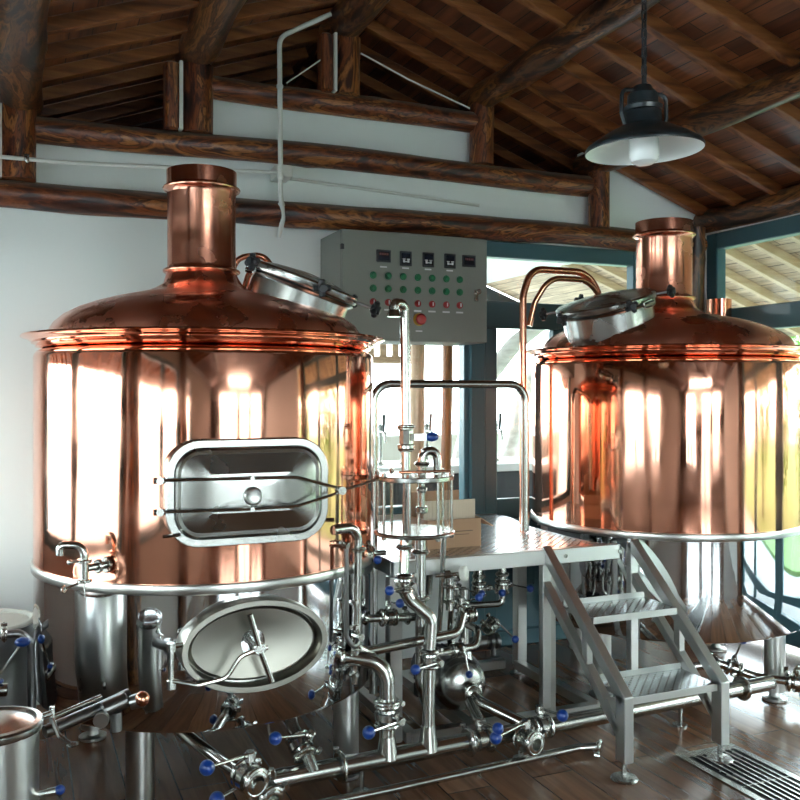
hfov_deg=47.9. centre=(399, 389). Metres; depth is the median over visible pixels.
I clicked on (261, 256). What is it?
copper pipe
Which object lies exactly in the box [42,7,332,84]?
rafter
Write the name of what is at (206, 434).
kettle
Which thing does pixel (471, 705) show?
pipe
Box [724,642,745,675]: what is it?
valve
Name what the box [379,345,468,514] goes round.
window
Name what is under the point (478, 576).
pipe
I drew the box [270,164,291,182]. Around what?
junction box
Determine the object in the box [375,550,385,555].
pipe
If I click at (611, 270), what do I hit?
rafter
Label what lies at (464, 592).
pipe
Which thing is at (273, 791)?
valve
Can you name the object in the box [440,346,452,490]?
log post
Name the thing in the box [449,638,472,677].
valve
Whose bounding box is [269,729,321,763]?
valve
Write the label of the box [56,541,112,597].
tap
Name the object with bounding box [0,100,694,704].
wall
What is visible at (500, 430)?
tap
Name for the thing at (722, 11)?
rafter
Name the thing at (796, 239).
rafter
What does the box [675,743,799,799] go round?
floor drain
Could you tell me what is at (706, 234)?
wall
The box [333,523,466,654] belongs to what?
pipe
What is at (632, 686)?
stairs
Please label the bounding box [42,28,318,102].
rafter
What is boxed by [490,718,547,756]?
valve
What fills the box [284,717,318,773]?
pipe
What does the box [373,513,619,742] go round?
work platform
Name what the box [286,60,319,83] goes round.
wire
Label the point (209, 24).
wooden beam
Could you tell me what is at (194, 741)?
pipe
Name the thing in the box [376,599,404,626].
valve
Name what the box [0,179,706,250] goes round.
log beam
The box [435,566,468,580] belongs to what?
thermometer
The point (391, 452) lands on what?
wall
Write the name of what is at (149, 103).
rafter
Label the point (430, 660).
valve
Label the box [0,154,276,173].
conduit
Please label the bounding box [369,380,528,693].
pipe
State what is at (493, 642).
pipe
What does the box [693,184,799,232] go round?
log
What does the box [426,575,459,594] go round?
pipe
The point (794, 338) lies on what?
leafy tree
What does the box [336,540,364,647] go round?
pipe
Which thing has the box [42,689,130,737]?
pipe
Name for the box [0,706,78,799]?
tank
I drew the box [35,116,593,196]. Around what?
log beam
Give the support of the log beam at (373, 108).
attached to the wall at (52, 264)
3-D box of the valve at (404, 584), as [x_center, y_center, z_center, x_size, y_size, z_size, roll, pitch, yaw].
[0.013,0.795,3.640,0.106,0.076,0.209,0,0,15]
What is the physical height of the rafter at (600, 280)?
0.772 m
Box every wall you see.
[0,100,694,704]
[378,456,531,505]
[383,433,504,460]
[704,213,799,311]
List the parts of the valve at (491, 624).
valve stem, lever, ball knob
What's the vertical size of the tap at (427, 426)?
0.382 m
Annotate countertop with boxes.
[378,456,531,472]
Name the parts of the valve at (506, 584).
lever, ball knob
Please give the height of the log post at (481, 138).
0.360 m
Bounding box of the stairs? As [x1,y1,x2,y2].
[539,539,733,784]
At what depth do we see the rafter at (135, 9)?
4.00 m
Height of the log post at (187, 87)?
0.360 m
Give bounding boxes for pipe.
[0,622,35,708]
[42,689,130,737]
[55,694,101,717]
[174,732,263,793]
[236,252,271,268]
[242,270,252,287]
[267,672,776,791]
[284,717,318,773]
[318,739,603,799]
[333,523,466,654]
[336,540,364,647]
[341,649,399,738]
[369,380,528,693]
[369,606,414,624]
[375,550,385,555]
[387,298,414,428]
[396,540,412,573]
[398,448,414,476]
[399,592,436,649]
[411,540,429,706]
[414,446,441,473]
[422,670,434,726]
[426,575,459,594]
[437,526,446,631]
[438,623,481,656]
[443,578,456,610]
[447,608,454,646]
[453,596,504,608]
[454,597,467,628]
[460,588,468,643]
[465,681,534,727]
[465,697,483,726]
[472,568,508,585]
[472,570,485,581]
[519,266,601,524]
[527,276,599,326]
[692,652,785,684]
[706,298,731,316]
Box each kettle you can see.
[20,164,383,799]
[527,217,799,702]
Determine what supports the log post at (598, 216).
on the log beam at (57, 198)
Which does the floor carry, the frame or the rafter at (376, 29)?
the frame
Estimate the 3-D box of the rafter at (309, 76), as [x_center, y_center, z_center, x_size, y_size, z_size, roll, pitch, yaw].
[0.524,-1.679,6.593,2.626,1.011,0.052,0,0,-23]
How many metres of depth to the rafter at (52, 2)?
3.62 m
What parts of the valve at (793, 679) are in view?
valve stem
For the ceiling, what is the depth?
4.99 m
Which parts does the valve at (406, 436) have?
lever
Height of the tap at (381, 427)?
0.382 m
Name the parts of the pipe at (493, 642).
lever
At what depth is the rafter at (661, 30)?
4.45 m
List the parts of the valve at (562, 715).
valve stem, lever, ball knob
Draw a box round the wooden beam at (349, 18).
[319,0,389,36]
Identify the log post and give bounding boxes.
[0,103,36,181]
[163,60,212,134]
[317,32,359,96]
[411,345,424,491]
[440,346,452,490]
[469,103,493,165]
[587,170,609,228]
[693,226,705,311]
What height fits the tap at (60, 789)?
0.032 m
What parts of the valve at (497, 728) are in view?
valve stem, lever, ball knob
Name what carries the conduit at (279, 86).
attached to the log beam at (57, 198)
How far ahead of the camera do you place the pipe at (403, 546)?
3.70 m
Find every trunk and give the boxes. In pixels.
[452,330,544,458]
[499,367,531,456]
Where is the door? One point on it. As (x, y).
(500, 315)
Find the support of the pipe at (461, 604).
attached to the pipe at (357, 547)
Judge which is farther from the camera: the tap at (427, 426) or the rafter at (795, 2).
the tap at (427, 426)
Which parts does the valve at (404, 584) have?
ball knob, lever, valve stem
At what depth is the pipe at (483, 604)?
4.40 m
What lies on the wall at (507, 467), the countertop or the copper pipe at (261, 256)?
the countertop
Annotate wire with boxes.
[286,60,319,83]
[361,53,469,108]
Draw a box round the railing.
[368,344,410,363]
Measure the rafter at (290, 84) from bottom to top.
1.011 m
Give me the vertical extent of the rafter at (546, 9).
1.011 m
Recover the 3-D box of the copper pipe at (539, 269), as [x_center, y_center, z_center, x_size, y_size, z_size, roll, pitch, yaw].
[0.928,0.025,5.066,0.590,1.430,0.057,0,0,-26]
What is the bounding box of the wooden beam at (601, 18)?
[458,0,660,110]
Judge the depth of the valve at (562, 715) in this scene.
3.92 m
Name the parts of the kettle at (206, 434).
leg, foot plate, leg, hatch arm, door frame, rectangular door, hatch frame, star knob, hatch handle, manhole lid, star knob, leg, foot plate, support bracket, latch lever, star knob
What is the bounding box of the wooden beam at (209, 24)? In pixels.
[175,0,245,64]
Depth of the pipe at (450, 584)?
3.95 m
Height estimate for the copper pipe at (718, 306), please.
0.640 m
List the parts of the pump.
motor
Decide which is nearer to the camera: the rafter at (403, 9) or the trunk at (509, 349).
the rafter at (403, 9)
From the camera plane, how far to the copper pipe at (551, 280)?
4.93 m
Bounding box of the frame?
[359,657,599,742]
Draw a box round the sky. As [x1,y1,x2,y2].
[487,258,569,282]
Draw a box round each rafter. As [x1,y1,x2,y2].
[40,47,308,117]
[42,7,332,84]
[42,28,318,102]
[45,0,342,61]
[47,0,198,35]
[49,0,81,6]
[61,65,293,122]
[99,80,276,126]
[134,120,162,129]
[287,82,299,87]
[298,66,316,86]
[313,50,544,170]
[360,44,573,173]
[363,19,708,215]
[384,0,746,205]
[440,0,784,194]
[515,0,799,174]
[561,264,626,290]
[592,265,626,282]
[597,0,799,129]
[688,0,799,67]
[726,248,799,296]
[726,268,789,303]
[726,288,799,336]
[751,241,799,272]
[787,235,799,244]
[789,0,799,7]
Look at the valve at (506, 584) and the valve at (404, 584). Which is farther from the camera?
the valve at (506, 584)
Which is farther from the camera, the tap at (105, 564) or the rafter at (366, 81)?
the rafter at (366, 81)
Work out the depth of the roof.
7.83 m
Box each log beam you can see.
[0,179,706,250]
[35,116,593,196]
[212,75,478,132]
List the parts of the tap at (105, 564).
spout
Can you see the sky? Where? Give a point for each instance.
(497, 269)
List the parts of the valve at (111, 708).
knob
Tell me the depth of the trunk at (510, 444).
8.43 m
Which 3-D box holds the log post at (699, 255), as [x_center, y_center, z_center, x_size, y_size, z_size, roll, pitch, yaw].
[1.994,0.250,6.118,0.161,2.700,0.163,0,0,18]
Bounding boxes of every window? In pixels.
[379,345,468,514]
[707,214,799,647]
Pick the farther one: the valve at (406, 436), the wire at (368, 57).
the wire at (368, 57)
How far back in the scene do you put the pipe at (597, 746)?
3.68 m
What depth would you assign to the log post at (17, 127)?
4.39 m
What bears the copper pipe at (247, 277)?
attached to the kettle at (206, 434)
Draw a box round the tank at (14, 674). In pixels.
[0,608,32,706]
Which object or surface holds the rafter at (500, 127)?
attached to the ceiling
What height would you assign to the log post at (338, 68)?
0.330 m
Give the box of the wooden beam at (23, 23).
[0,0,50,115]
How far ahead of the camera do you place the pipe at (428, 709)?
3.69 m
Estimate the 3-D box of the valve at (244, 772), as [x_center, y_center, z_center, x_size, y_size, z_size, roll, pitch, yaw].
[-0.559,1.295,3.030,0.273,0.170,0.106,0,0,-43]
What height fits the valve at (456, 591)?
0.072 m
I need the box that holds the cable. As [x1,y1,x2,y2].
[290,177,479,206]
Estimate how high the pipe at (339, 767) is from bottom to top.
0.220 m
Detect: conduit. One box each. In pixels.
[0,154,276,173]
[276,12,331,237]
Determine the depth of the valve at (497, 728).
3.78 m
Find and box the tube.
[398,469,450,473]
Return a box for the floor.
[36,635,799,799]
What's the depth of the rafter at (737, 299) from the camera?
7.57 m
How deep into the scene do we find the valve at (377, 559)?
3.78 m
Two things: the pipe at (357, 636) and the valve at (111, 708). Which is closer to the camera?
the valve at (111, 708)
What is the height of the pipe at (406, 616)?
0.095 m
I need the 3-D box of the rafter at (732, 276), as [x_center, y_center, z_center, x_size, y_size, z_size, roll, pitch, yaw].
[2.863,-0.804,7.217,1.970,0.772,0.052,0,0,-23]
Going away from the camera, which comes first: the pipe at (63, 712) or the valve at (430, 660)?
the pipe at (63, 712)
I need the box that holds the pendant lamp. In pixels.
[585,0,705,165]
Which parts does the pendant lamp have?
lamp chain, bulb, lamp shade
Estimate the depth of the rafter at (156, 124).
6.34 m
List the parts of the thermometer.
stem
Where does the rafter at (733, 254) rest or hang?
attached to the roof
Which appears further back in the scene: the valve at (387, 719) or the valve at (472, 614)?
the valve at (472, 614)
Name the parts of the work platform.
leg, deck frame, leg, leg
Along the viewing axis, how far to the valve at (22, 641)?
3.56 m
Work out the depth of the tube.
3.71 m
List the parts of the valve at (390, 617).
valve stem, ball knob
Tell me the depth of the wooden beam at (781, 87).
4.59 m
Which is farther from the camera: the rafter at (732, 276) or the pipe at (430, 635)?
the rafter at (732, 276)
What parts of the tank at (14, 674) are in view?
bin lid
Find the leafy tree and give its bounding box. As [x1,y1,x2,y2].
[791,336,799,344]
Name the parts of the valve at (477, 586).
ball knob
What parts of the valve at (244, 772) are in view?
ball knob, lever, valve stem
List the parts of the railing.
rail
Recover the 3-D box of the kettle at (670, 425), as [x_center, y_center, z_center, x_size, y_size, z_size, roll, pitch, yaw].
[1.476,0.321,5.120,1.641,2.551,1.576,0,0,-23]
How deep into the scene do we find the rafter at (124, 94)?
5.34 m
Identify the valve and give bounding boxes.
[0,637,30,696]
[93,691,149,732]
[199,749,274,797]
[209,772,288,799]
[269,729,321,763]
[362,700,405,739]
[367,540,381,563]
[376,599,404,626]
[385,573,417,595]
[398,425,438,448]
[410,647,443,674]
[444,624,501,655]
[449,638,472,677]
[453,583,484,599]
[455,593,482,623]
[471,580,505,596]
[473,717,503,751]
[480,613,518,642]
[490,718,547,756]
[495,577,533,593]
[529,704,567,738]
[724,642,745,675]
[783,666,799,696]
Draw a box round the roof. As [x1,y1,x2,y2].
[487,238,799,336]
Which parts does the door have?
panel, panel moulding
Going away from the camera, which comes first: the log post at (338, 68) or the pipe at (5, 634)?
the pipe at (5, 634)
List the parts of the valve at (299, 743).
ball knob, lever, valve stem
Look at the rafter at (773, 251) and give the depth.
6.41 m
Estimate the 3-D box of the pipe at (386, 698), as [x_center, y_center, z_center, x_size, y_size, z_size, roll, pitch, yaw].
[-0.156,1.240,3.630,0.314,0.440,0.125,0,0,-2]
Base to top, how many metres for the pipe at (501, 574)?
0.168 m
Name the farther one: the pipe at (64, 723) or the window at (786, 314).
the window at (786, 314)
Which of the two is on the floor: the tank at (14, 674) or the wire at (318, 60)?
the tank at (14, 674)
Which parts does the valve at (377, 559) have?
lever, ball knob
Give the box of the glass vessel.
[374,450,454,542]
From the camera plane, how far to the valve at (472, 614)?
4.03 m
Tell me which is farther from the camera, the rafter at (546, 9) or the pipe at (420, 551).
the rafter at (546, 9)
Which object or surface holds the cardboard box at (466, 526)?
on the work platform
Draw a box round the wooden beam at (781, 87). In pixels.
[573,62,799,174]
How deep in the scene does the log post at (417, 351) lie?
6.24 m
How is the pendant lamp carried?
hanging from the wooden beam at (601, 18)
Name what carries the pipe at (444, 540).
attached to the glass vessel
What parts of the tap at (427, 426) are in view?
handle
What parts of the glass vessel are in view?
tie rod, tie rod, tie rod, tie rod, tie rod, tie rod, tie rod, tie rod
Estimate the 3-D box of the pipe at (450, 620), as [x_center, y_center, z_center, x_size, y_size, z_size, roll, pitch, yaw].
[0.249,1.143,4.395,0.045,0.290,0.097,0,0,4]
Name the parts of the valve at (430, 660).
ball knob, lever, valve stem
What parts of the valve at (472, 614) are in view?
ball knob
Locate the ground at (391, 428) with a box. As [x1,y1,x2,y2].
[378,420,531,434]
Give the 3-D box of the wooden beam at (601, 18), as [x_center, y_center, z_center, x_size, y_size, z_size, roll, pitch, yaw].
[2.284,-1.800,1.247,0.206,0.193,9.521,0,0,-23]
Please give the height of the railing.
0.460 m
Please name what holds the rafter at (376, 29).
attached to the ceiling
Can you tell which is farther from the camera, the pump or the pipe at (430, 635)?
the pump
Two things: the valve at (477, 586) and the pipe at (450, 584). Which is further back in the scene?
the valve at (477, 586)
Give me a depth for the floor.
3.94 m
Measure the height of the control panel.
0.596 m
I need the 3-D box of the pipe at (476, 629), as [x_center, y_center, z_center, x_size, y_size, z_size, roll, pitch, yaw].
[0.271,1.130,4.055,0.125,0.096,0.351,0,0,35]
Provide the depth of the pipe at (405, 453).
3.72 m
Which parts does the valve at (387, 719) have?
ball knob, lever, valve stem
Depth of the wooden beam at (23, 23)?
3.70 m
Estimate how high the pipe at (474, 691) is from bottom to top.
0.172 m
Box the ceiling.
[42,0,799,208]
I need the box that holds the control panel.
[321,229,486,345]
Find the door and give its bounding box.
[469,240,635,648]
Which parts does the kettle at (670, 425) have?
star knob, star knob, leg, star knob, foot plate, leg, manhole lid, star knob, star knob, foot plate, leg, foot plate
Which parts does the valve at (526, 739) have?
ball knob, lever, valve stem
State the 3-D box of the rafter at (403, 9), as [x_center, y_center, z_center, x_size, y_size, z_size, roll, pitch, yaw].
[1.044,-1.679,5.363,2.626,1.011,0.052,0,0,-23]
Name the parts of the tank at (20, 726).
tank, tank lid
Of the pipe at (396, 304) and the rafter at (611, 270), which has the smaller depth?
the pipe at (396, 304)
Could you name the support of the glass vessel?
attached to the kettle at (206, 434)
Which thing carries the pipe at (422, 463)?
on the glass vessel
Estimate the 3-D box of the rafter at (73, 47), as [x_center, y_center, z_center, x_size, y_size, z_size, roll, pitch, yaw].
[-2.213,-1.361,3.988,4.366,1.646,0.052,0,0,-23]
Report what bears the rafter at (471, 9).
attached to the ceiling
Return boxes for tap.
[38,784,64,796]
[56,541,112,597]
[378,414,386,464]
[424,414,433,463]
[497,413,502,460]
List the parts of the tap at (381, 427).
spout, handle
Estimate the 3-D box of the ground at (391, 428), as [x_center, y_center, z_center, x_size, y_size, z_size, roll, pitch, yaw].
[-0.614,1.815,7.882,85.000,0.170,75.000,0,0,-23]
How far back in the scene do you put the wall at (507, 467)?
6.87 m
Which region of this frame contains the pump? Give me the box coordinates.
[411,643,484,710]
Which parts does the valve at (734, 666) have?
lever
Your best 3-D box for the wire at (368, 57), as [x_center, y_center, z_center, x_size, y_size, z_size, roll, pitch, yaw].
[0.098,-1.815,5.295,0.703,0.240,0.010,0,0,-23]
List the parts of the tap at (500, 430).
spout, handle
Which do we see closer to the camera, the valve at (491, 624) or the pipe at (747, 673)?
the valve at (491, 624)
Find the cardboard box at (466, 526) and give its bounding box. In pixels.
[411,490,492,549]
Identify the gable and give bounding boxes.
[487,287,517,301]
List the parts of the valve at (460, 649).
valve stem, lever, ball knob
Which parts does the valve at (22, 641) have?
lever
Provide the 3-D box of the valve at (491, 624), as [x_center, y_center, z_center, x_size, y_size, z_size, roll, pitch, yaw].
[0.468,1.102,4.176,0.182,0.119,0.087,0,0,21]
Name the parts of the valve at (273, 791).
ball knob, lever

